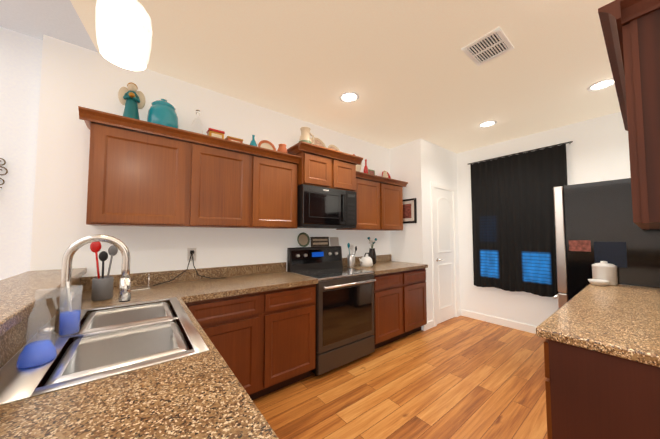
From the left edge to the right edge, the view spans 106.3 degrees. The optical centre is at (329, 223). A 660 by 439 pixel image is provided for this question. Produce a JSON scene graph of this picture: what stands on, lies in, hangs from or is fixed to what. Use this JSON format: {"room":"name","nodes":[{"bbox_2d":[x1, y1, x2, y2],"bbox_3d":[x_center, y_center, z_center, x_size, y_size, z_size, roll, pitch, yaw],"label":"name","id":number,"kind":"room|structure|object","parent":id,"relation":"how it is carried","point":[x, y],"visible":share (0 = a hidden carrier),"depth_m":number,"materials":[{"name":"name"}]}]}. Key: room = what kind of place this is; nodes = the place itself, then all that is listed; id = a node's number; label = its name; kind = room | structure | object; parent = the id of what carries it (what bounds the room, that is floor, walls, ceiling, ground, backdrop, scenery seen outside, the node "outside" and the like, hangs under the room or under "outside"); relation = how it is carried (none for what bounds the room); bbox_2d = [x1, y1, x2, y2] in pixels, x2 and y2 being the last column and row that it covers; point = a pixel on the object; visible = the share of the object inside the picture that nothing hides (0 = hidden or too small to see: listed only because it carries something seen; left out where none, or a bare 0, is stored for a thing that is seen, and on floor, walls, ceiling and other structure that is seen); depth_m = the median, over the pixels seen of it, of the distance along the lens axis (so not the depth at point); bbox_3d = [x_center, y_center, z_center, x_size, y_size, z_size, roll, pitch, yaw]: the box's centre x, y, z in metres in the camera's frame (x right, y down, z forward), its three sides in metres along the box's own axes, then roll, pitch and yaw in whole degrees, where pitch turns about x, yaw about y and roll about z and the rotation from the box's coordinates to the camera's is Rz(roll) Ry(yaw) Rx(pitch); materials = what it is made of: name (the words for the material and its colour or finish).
{"room":"kitchen","nodes":[
{"label":"kitchen","id":0,"kind":"room"},
{"bbox_2d":[0,27,42,279],"bbox_3d":[-3.332,0.001,0.773,3.210,2.700,0.120,2,-3,-38],"label":"wall","id":1,"kind":"structure","parent":0,"point":[20,67],"depth_m":1.67,"materials":[{"name":"paint"}]},
{"bbox_2d":[0,158,7,187],"bbox_3d":[-2.155,-0.292,1.563,0.132,0.279,0.084,2,-3,-38],"label":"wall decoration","id":2,"kind":"object","parent":1,"relation":"attached to","point":[1,169],"visible":1,"depth_m":1.62,"materials":[{"name":"brown"}]},
{"bbox_2d":[30,34,389,276],"bbox_3d":[-0.574,0.099,2.861,3.710,2.700,0.200,2,-3,-38],"label":"wall","id":3,"kind":"structure","parent":0,"point":[73,77],"depth_m":1.99,"materials":[{"name":"paint"}]},
{"bbox_2d":[86,118,189,226],"bbox_3d":[-1.427,-0.315,1.886,0.564,0.665,0.320,2,-3,-38],"label":"upper cabinet","id":4,"kind":"object","parent":3,"relation":"attached to","point":[141,173],"depth_m":1.74,"materials":[{"name":"brown wood"}]},
{"bbox_2d":[118,82,145,119],"bbox_3d":[-1.496,-0.892,1.867,0.165,0.355,0.132,2,-3,-38],"label":"angel","id":5,"kind":"object","parent":4,"relation":"on","point":[131,99],"visible":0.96,"depth_m":1.85,"materials":[{"name":"teal ceramic"}]},
{"bbox_2d":[147,99,178,127],"bbox_3d":[-1.341,-0.856,1.993,0.212,0.294,0.212,2,-3,-38],"label":"jar","id":6,"kind":"object","parent":4,"relation":"on","point":[162,112],"visible":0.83,"depth_m":1.92,"materials":[{"name":"teal ceramic"}]},
{"bbox_2d":[192,110,202,133],"bbox_3d":[-1.148,-0.842,2.142,0.086,0.280,0.086,2,-3,-38],"label":"glass bottle","id":7,"kind":"object","parent":4,"relation":"on","point":[197,126],"visible":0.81,"depth_m":2.11,"materials":[{"name":"white"}]},
{"bbox_2d":[153,248,216,285],"bbox_3d":[-1.202,0.358,2.155,0.553,0.283,0.123,2,-3,-38],"label":"outlet","id":8,"kind":"object","parent":3,"relation":"attached to","point":[191,254],"visible":0.96,"depth_m":2.19,"materials":[{"name":"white plastic"}]},
{"bbox_2d":[190,138,253,227],"bbox_3d":[-1.008,-0.299,2.210,0.496,0.665,0.320,2,-3,-38],"label":"upper cabinet","id":9,"kind":"object","parent":3,"relation":"attached to","point":[221,178],"depth_m":2.09,"materials":[{"name":"brown wood"}]},
{"bbox_2d":[206,128,224,138],"bbox_3d":[-1.031,-0.765,2.229,0.133,0.135,0.098,2,-3,-38],"label":"tin","id":10,"kind":"object","parent":9,"relation":"on","point":[214,133],"visible":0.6,"depth_m":2.19,"materials":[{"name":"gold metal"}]},
{"bbox_2d":[225,136,242,142],"bbox_3d":[-0.902,-0.743,2.322,0.143,0.100,0.098,2,-3,-38],"label":"tin","id":11,"kind":"object","parent":9,"relation":"on","point":[234,139],"visible":0.42,"depth_m":2.29,"materials":[{"name":"orange metal"}]},
{"bbox_2d":[250,135,256,145],"bbox_3d":[-0.757,-0.783,2.443,0.072,0.190,0.071,2,-3,-38],"label":"bottle","id":12,"kind":"object","parent":9,"relation":"on","point":[253,142],"visible":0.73,"depth_m":2.42,"materials":[{"name":"teal glass"}]},
{"bbox_2d":[254,154,298,228],"bbox_3d":[-0.617,-0.285,2.513,0.494,0.665,0.320,2,-3,-38],"label":"upper cabinet","id":13,"kind":"object","parent":3,"relation":"attached to","point":[275,179],"depth_m":2.39,"materials":[{"name":"brown wood"}]},
{"bbox_2d":[258,140,275,150],"bbox_3d":[-0.660,-0.786,2.605,0.200,0.194,0.060,2,-3,-38],"label":"decorative plate","id":14,"kind":"object","parent":13,"relation":"on","point":[266,144],"visible":0.38,"depth_m":2.62,"materials":[{"name":"brown ceramic"}]},
{"bbox_2d":[277,144,287,152],"bbox_3d":[-0.499,-0.752,2.591,0.112,0.142,0.112,2,-3,-38],"label":"decor","id":15,"kind":"object","parent":13,"relation":"on","point":[281,147],"visible":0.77,"depth_m":2.56,"materials":[{"name":"brown ceramic"}]},
{"bbox_2d":[287,141,362,191],"bbox_3d":[-0.080,-0.590,2.863,0.861,0.404,0.450,2,-3,-38],"label":"upper cabinet","id":16,"kind":"object","parent":3,"relation":"attached to","point":[320,166],"visible":0.83,"depth_m":2.67,"materials":[{"name":"brown wood"}]},
{"bbox_2d":[299,127,314,143],"bbox_3d":[-0.261,-0.933,2.811,0.204,0.275,0.159,2,-3,-38],"label":"pitcher","id":17,"kind":"object","parent":16,"relation":"on","point":[305,135],"visible":0.58,"depth_m":2.75,"materials":[{"name":"beige ceramic"}]},
{"bbox_2d":[311,137,325,147],"bbox_3d":[-0.149,-0.926,3.022,0.270,0.264,0.069,2,-3,-38],"label":"decorative plates","id":18,"kind":"object","parent":16,"relation":"on","point":[318,142],"visible":0.33,"depth_m":3.06,"materials":[{"name":"beige ceramic"}]},
{"bbox_2d":[297,184,356,228],"bbox_3d":[-0.087,-0.168,2.853,0.747,0.433,0.425,2,-3,-38],"label":"over-the-range microwave","id":19,"kind":"object","parent":16,"relation":"attached to","point":[323,207],"visible":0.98,"depth_m":2.66,"materials":[{"name":"black plastic"}]},
{"bbox_2d":[328,145,339,150],"bbox_3d":[0.052,-0.893,3.095,0.210,0.202,0.069,2,-3,-38],"label":"decorative platter","id":20,"kind":"object","parent":16,"relation":"on","point":[333,147],"visible":0.25,"depth_m":3.12,"materials":[{"name":"beige ceramic"}]},
{"bbox_2d":[336,171,407,230],"bbox_3d":[0.617,-0.262,3.440,1.060,0.705,0.370,2,-3,-38],"label":"upper cabinet","id":21,"kind":"object","parent":3,"relation":"attached to","point":[379,203],"visible":0.81,"depth_m":3.29,"materials":[{"name":"brown wood"}]},
{"bbox_2d":[353,154,361,171],"bbox_3d":[0.356,-0.771,3.308,0.183,0.299,0.104,2,-3,-38],"label":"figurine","id":22,"kind":"object","parent":21,"relation":"on","point":[358,167],"visible":0.29,"depth_m":3.27,"materials":[{"name":"beige ceramic"}]},
{"bbox_2d":[363,159,367,172],"bbox_3d":[0.495,-0.752,3.415,0.068,0.270,0.067,2,-3,-38],"label":"bottle","id":23,"kind":"object","parent":21,"relation":"on","point":[365,170],"visible":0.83,"depth_m":3.40,"materials":[{"name":"red glass"}]},
{"bbox_2d":[368,169,374,174],"bbox_3d":[0.607,-0.697,3.595,0.140,0.179,0.046,2,-3,-38],"label":"decorative frame","id":24,"kind":"object","parent":21,"relation":"on","point":[372,172],"visible":0.38,"depth_m":3.59,"materials":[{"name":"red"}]},
{"bbox_2d":[382,171,387,177],"bbox_3d":[0.804,-0.686,3.601,0.084,0.155,0.084,2,-3,-38],"label":"decorative jar","id":25,"kind":"object","parent":21,"relation":"on","point":[385,174],"visible":0.58,"depth_m":3.57,"materials":[{"name":"beige ceramic"}]},
{"bbox_2d":[0,0,620,153],"bbox_3d":[0.436,-1.442,-0.109,8.240,0.100,6.240,2,-3,-38],"label":"ceiling","id":26,"kind":"structure","parent":0,"point":[406,71],"depth_m":1.94,"materials":[{"name":"paint"}]},
{"bbox_2d":[96,0,151,70],"bbox_3d":[-0.825,-0.999,1.007,0.176,0.680,0.176,2,-3,-38],"label":"pendant lamp","id":27,"kind":"object","parent":26,"relation":"hanging from","point":[124,33],"visible":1,"depth_m":0.95,"materials":[{"name":"white glass"}]},
{"bbox_2d":[340,92,358,102],"bbox_3d":[0.193,-1.266,2.482,0.194,0.008,0.194,2,-3,-38],"label":"recessed light","id":28,"kind":"object","parent":26,"relation":"in","point":[348,97],"visible":1,"depth_m":2.48,"materials":[{"name":"white glass"}]},
{"bbox_2d":[461,27,513,65],"bbox_3d":[1.166,-1.294,1.830,0.300,0.012,0.245,2,-3,-38],"label":"ceiling vent","id":29,"kind":"object","parent":26,"relation":"in","point":[492,44],"visible":1,"depth_m":1.82,"materials":[{"name":"white"}]},
{"bbox_2d":[478,120,496,127],"bbox_3d":[1.957,-1.238,3.079,0.194,0.008,0.194,2,-3,-38],"label":"recessed light","id":30,"kind":"object","parent":26,"relation":"in","point":[489,123],"visible":1,"depth_m":3.06,"materials":[{"name":"white glass"}]},
{"bbox_2d":[587,78,613,90],"bbox_3d":[2.505,-1.276,2.277,0.194,0.008,0.194,2,-3,-38],"label":"recessed light","id":31,"kind":"object","parent":26,"relation":"in","point":[603,84],"visible":0.88,"depth_m":2.28,"materials":[{"name":"white"}]},
{"bbox_2d":[252,316,547,438],"bbox_3d":[0.436,1.355,-0.240,8.240,0.100,6.240,2,-3,-38],"label":"floor","id":32,"kind":"structure","parent":0,"point":[461,377],"depth_m":2.07,"materials":[{"name":"brown wood"}]},
{"bbox_2d":[36,305,192,387],"bbox_3d":[-0.085,0.880,0.022,0.566,0.873,3.619,2,-3,-38],"label":"base cabinet","id":33,"kind":"object","parent":32,"relation":"on","point":[45,378],"visible":0.02,"depth_m":1.20,"materials":[{"name":"brown wood"}]},
{"bbox_2d":[80,271,171,289],"bbox_3d":[-1.386,0.450,1.673,0.450,0.140,0.648,2,-3,-38],"label":"backsplash","id":34,"kind":"structure","parent":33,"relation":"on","point":[160,276],"depth_m":1.96,"materials":[{"name":"stone"}]},
{"bbox_2d":[90,241,117,300],"bbox_3d":[-1.426,0.289,1.556,0.131,0.368,0.100,2,-3,-38],"label":"utensil holder","id":35,"kind":"object","parent":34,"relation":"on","point":[102,288],"visible":0.9,"depth_m":1.53,"materials":[{"name":"grey plastic"}]},
{"bbox_2d":[131,274,149,290],"bbox_3d":[-1.418,0.435,1.835,0.140,0.103,0.100,2,-3,-38],"label":"wire rack","id":36,"kind":"object","parent":34,"relation":"on","point":[140,288],"visible":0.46,"depth_m":1.83,"materials":[{"name":"silver metal"}]},
{"bbox_2d":[0,270,278,438],"bbox_3d":[-0.262,0.384,0.275,0.570,0.140,4.238,2,-3,-38],"label":"countertop","id":37,"kind":"structure","parent":33,"relation":"on","point":[203,395],"depth_m":0.59,"materials":[{"name":"stone"}]},
{"bbox_2d":[51,234,130,334],"bbox_3d":[-1.035,0.248,1.095,0.246,0.400,0.108,2,-3,-38],"label":"tap","id":38,"kind":"object","parent":37,"relation":"on","point":[125,278],"visible":0.69,"depth_m":1.07,"materials":[{"name":"silver metal"}]},
{"bbox_2d":[0,297,208,404],"bbox_3d":[-0.907,0.542,1.061,0.519,0.190,0.924,2,-3,-38],"label":"sink basin","id":39,"kind":"object","parent":37,"relation":"in","point":[109,342],"visible":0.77,"depth_m":1.00,"materials":[{"name":"silver metal"}]},
{"bbox_2d":[15,288,59,368],"bbox_3d":[-0.911,0.320,0.776,0.086,0.225,0.085,2,-3,-38],"label":"spray bottle","id":40,"kind":"object","parent":39,"relation":"on","point":[33,354],"visible":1,"depth_m":0.76,"materials":[{"name":"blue plastic"}]},
{"bbox_2d":[36,326,55,343],"bbox_3d":[-0.975,0.398,0.850,0.046,0.077,0.045,2,-3,-38],"label":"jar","id":41,"kind":"object","parent":39,"relation":"on","point":[51,330],"visible":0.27,"depth_m":0.85,"materials":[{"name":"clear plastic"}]},
{"bbox_2d":[58,282,82,337],"bbox_3d":[-1.036,0.337,0.989,0.066,0.210,0.065,2,-3,-38],"label":"soap bottle","id":42,"kind":"object","parent":39,"relation":"on","point":[69,319],"visible":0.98,"depth_m":0.97,"materials":[{"name":"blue plastic"}]},
{"bbox_2d":[184,262,317,297],"bbox_3d":[-0.719,0.474,2.191,1.061,0.140,0.648,2,-3,-38],"label":"countertop","id":43,"kind":"structure","parent":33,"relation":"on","point":[241,279],"depth_m":2.22,"materials":[{"name":"stone"}]},
{"bbox_2d":[185,284,315,399],"bbox_3d":[-0.749,0.981,2.163,1.112,0.873,0.618,2,-3,-38],"label":"base cabinet","id":44,"kind":"object","parent":32,"relation":"on","point":[264,342],"visible":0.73,"depth_m":1.97,"materials":[{"name":"brown wood"}]},
{"bbox_2d":[287,246,375,375],"bbox_3d":[0.024,0.855,2.706,0.752,1.174,0.662,2,-3,-38],"label":"range","id":45,"kind":"object","parent":32,"relation":"on","point":[344,315],"visible":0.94,"depth_m":2.51,"materials":[{"name":"black metal"}]},
{"bbox_2d":[297,232,309,246],"bbox_3d":[-0.310,0.187,2.874,0.170,0.169,0.037,2,-3,-38],"label":"plate","id":46,"kind":"object","parent":45,"relation":"on","point":[303,239],"visible":1,"depth_m":2.88,"materials":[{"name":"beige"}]},
{"bbox_2d":[310,237,328,246],"bbox_3d":[-0.122,0.221,3.031,0.270,0.120,0.024,2,-3,-38],"label":"kitchen sign","id":47,"kind":"object","parent":45,"relation":"on","point":[319,241],"visible":0.94,"depth_m":3.02,"materials":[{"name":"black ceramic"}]},
{"bbox_2d":[330,237,338,245],"bbox_3d":[0.056,0.230,3.168,0.140,0.115,0.020,2,-3,-38],"label":"card","id":48,"kind":"object","parent":45,"relation":"on","point":[334,241],"visible":0.96,"depth_m":3.16,"materials":[{"name":"grey paper"}]},
{"bbox_2d":[373,268,426,348],"bbox_3d":[0.719,1.034,3.301,1.069,0.873,0.618,2,-3,-38],"label":"base cabinet","id":49,"kind":"object","parent":32,"relation":"on","point":[400,308],"visible":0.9,"depth_m":3.01,"materials":[{"name":"brown wood"}]},
{"bbox_2d":[342,254,427,274],"bbox_3d":[0.725,0.527,3.317,1.070,0.140,0.638,2,-3,-38],"label":"countertop","id":50,"kind":"structure","parent":49,"relation":"on","point":[385,264],"depth_m":3.28,"materials":[{"name":"stone"}]},
{"bbox_2d":[347,243,356,266],"bbox_3d":[0.273,0.397,3.173,0.130,0.303,0.105,2,-3,-38],"label":"utensil crock","id":51,"kind":"object","parent":50,"relation":"on","point":[351,260],"visible":1,"depth_m":3.14,"materials":[{"name":"silver metal"}]},
{"bbox_2d":[359,253,372,266],"bbox_3d":[0.445,0.460,3.154,0.215,0.177,0.164,2,-3,-38],"label":"kettle","id":52,"kind":"object","parent":50,"relation":"on","point":[365,260],"visible":1,"depth_m":3.11,"materials":[{"name":"white ceramic"}]},
{"bbox_2d":[367,237,376,263],"bbox_3d":[0.587,0.373,3.459,0.149,0.378,0.116,2,-3,-38],"label":"vase","id":53,"kind":"object","parent":50,"relation":"on","point":[372,252],"visible":0.92,"depth_m":3.42,"materials":[{"name":"black ceramic"}]},
{"bbox_2d":[544,339,659,438],"bbox_3d":[1.341,0.925,0.986,0.589,0.872,0.620,2,-3,-38],"label":"base cabinet","id":54,"kind":"object","parent":32,"relation":"on","point":[591,394],"visible":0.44,"depth_m":0.93,"materials":[{"name":"brown wood"}]},
{"bbox_2d":[536,283,659,366],"bbox_3d":[1.784,0.435,1.367,1.755,0.140,0.640,2,-3,-38],"label":"countertop","id":55,"kind":"structure","parent":54,"relation":"on","point":[621,320],"depth_m":1.13,"materials":[{"name":"stone"}]},
{"bbox_2d":[588,279,608,285],"bbox_3d":[2.150,0.473,1.982,0.120,0.040,0.120,2,-3,-38],"label":"bowl","id":56,"kind":"object","parent":55,"relation":"on","point":[598,282],"visible":1,"depth_m":1.96,"materials":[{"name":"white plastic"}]},
{"bbox_2d":[592,261,617,284],"bbox_3d":[2.268,0.403,2.046,0.144,0.187,0.144,2,-3,-38],"label":"canister","id":57,"kind":"object","parent":55,"relation":"on","point":[603,270],"visible":0.9,"depth_m":2.00,"materials":[{"name":"white ceramic"}]},
{"bbox_2d":[553,178,659,308],"bbox_3d":[2.741,0.534,2.318,0.913,1.780,0.879,2,-3,-38],"label":"refrigerator","id":58,"kind":"object","parent":32,"relation":"on","point":[594,223],"visible":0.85,"depth_m":2.14,"materials":[{"name":"black metal"}]},
{"bbox_2d":[389,138,459,330],"bbox_3d":[1.536,0.159,4.144,1.200,2.700,0.760,2,-3,-38],"label":"wall","id":59,"kind":"structure","parent":0,"point":[420,165],"depth_m":3.65,"materials":[{"name":"paint"}]},
{"bbox_2d":[403,198,416,223],"bbox_3d":[1.127,-0.182,3.689,0.022,0.360,0.360,2,-3,-38],"label":"picture frame","id":60,"kind":"object","parent":59,"relation":"attached to","point":[409,210],"visible":0.52,"depth_m":3.62,"materials":[{"name":"black plastic"}]},
{"bbox_2d":[434,188,454,323],"bbox_3d":[1.790,0.478,3.834,0.592,2.018,0.093,2,-3,-38],"label":"pantry door","id":61,"kind":"structure","parent":59,"relation":"in","point":[445,274],"depth_m":3.83,"materials":[{"name":"white"}]},
{"bbox_2d":[431,182,458,326],"bbox_3d":[1.753,0.446,3.883,0.744,2.102,0.136,2,-3,-38],"label":"door frame","id":62,"kind":"structure","parent":59,"relation":"attached to","point":[442,187],"depth_m":3.80,"materials":[{"name":"white wood"}]},
{"bbox_2d":[457,112,630,326],"bbox_3d":[2.930,0.116,3.230,0.120,2.700,2.395,2,-3,-38],"label":"wall","id":63,"kind":"structure","parent":0,"point":[597,149],"depth_m":3.33,"materials":[{"name":"paint"}]},
{"bbox_2d":[459,309,535,333],"bbox_3d":[2.562,1.432,3.528,0.020,0.100,1.375,2,-3,-38],"label":"baseboard","id":64,"kind":"structure","parent":63,"relation":"attached to","point":[501,322],"depth_m":3.62,"materials":[{"name":"white wood"}]},
{"bbox_2d":[468,141,572,296],"bbox_3d":[2.613,-0.018,3.481,0.079,1.946,1.220,2,-3,-38],"label":"curtain","id":65,"kind":"object","parent":63,"relation":"attached to","point":[513,227],"visible":0.9,"depth_m":3.44,"materials":[{"name":"black fabric"}]},
{"bbox_3d":[2.447,0.031,1.416,2.870,2.700,0.120,2,-3,-38],"label":"wall","id":66,"kind":"structure","parent":0,"visible":0},
{"bbox_2d":[614,4,659,227],"bbox_3d":[1.446,-0.378,0.961,0.566,0.755,0.354,2,-3,-38],"label":"upper cabinet","id":67,"kind":"object","parent":66,"relation":"attached to","point":[631,31],"depth_m":0.90,"materials":[{"name":"brown wood"}]},
{"bbox_3d":[-0.569,0.797,0.030,0.150,1.039,4.218,2,-3,-38],"label":"wall","id":68,"kind":"structure","parent":0,"visible":0},
{"bbox_2d":[0,277,80,368],"bbox_3d":[-0.499,0.343,0.105,0.025,0.124,4.218,2,-3,-38],"label":"panel","id":69,"kind":"object","parent":68,"relation":"attached to","point":[13,340],"visible":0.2,"depth_m":0.88,"materials":[{"name":"stone"}]},
{"bbox_2d":[0,268,86,335],"bbox_3d":[-0.575,0.257,0.038,0.280,0.040,4.238,2,-3,-38],"label":"bar ledge","id":70,"kind":"object","parent":68,"relation":"on","point":[17,299],"visible":1,"depth_m":1.03,"materials":[{"name":"stone"}]}
]}

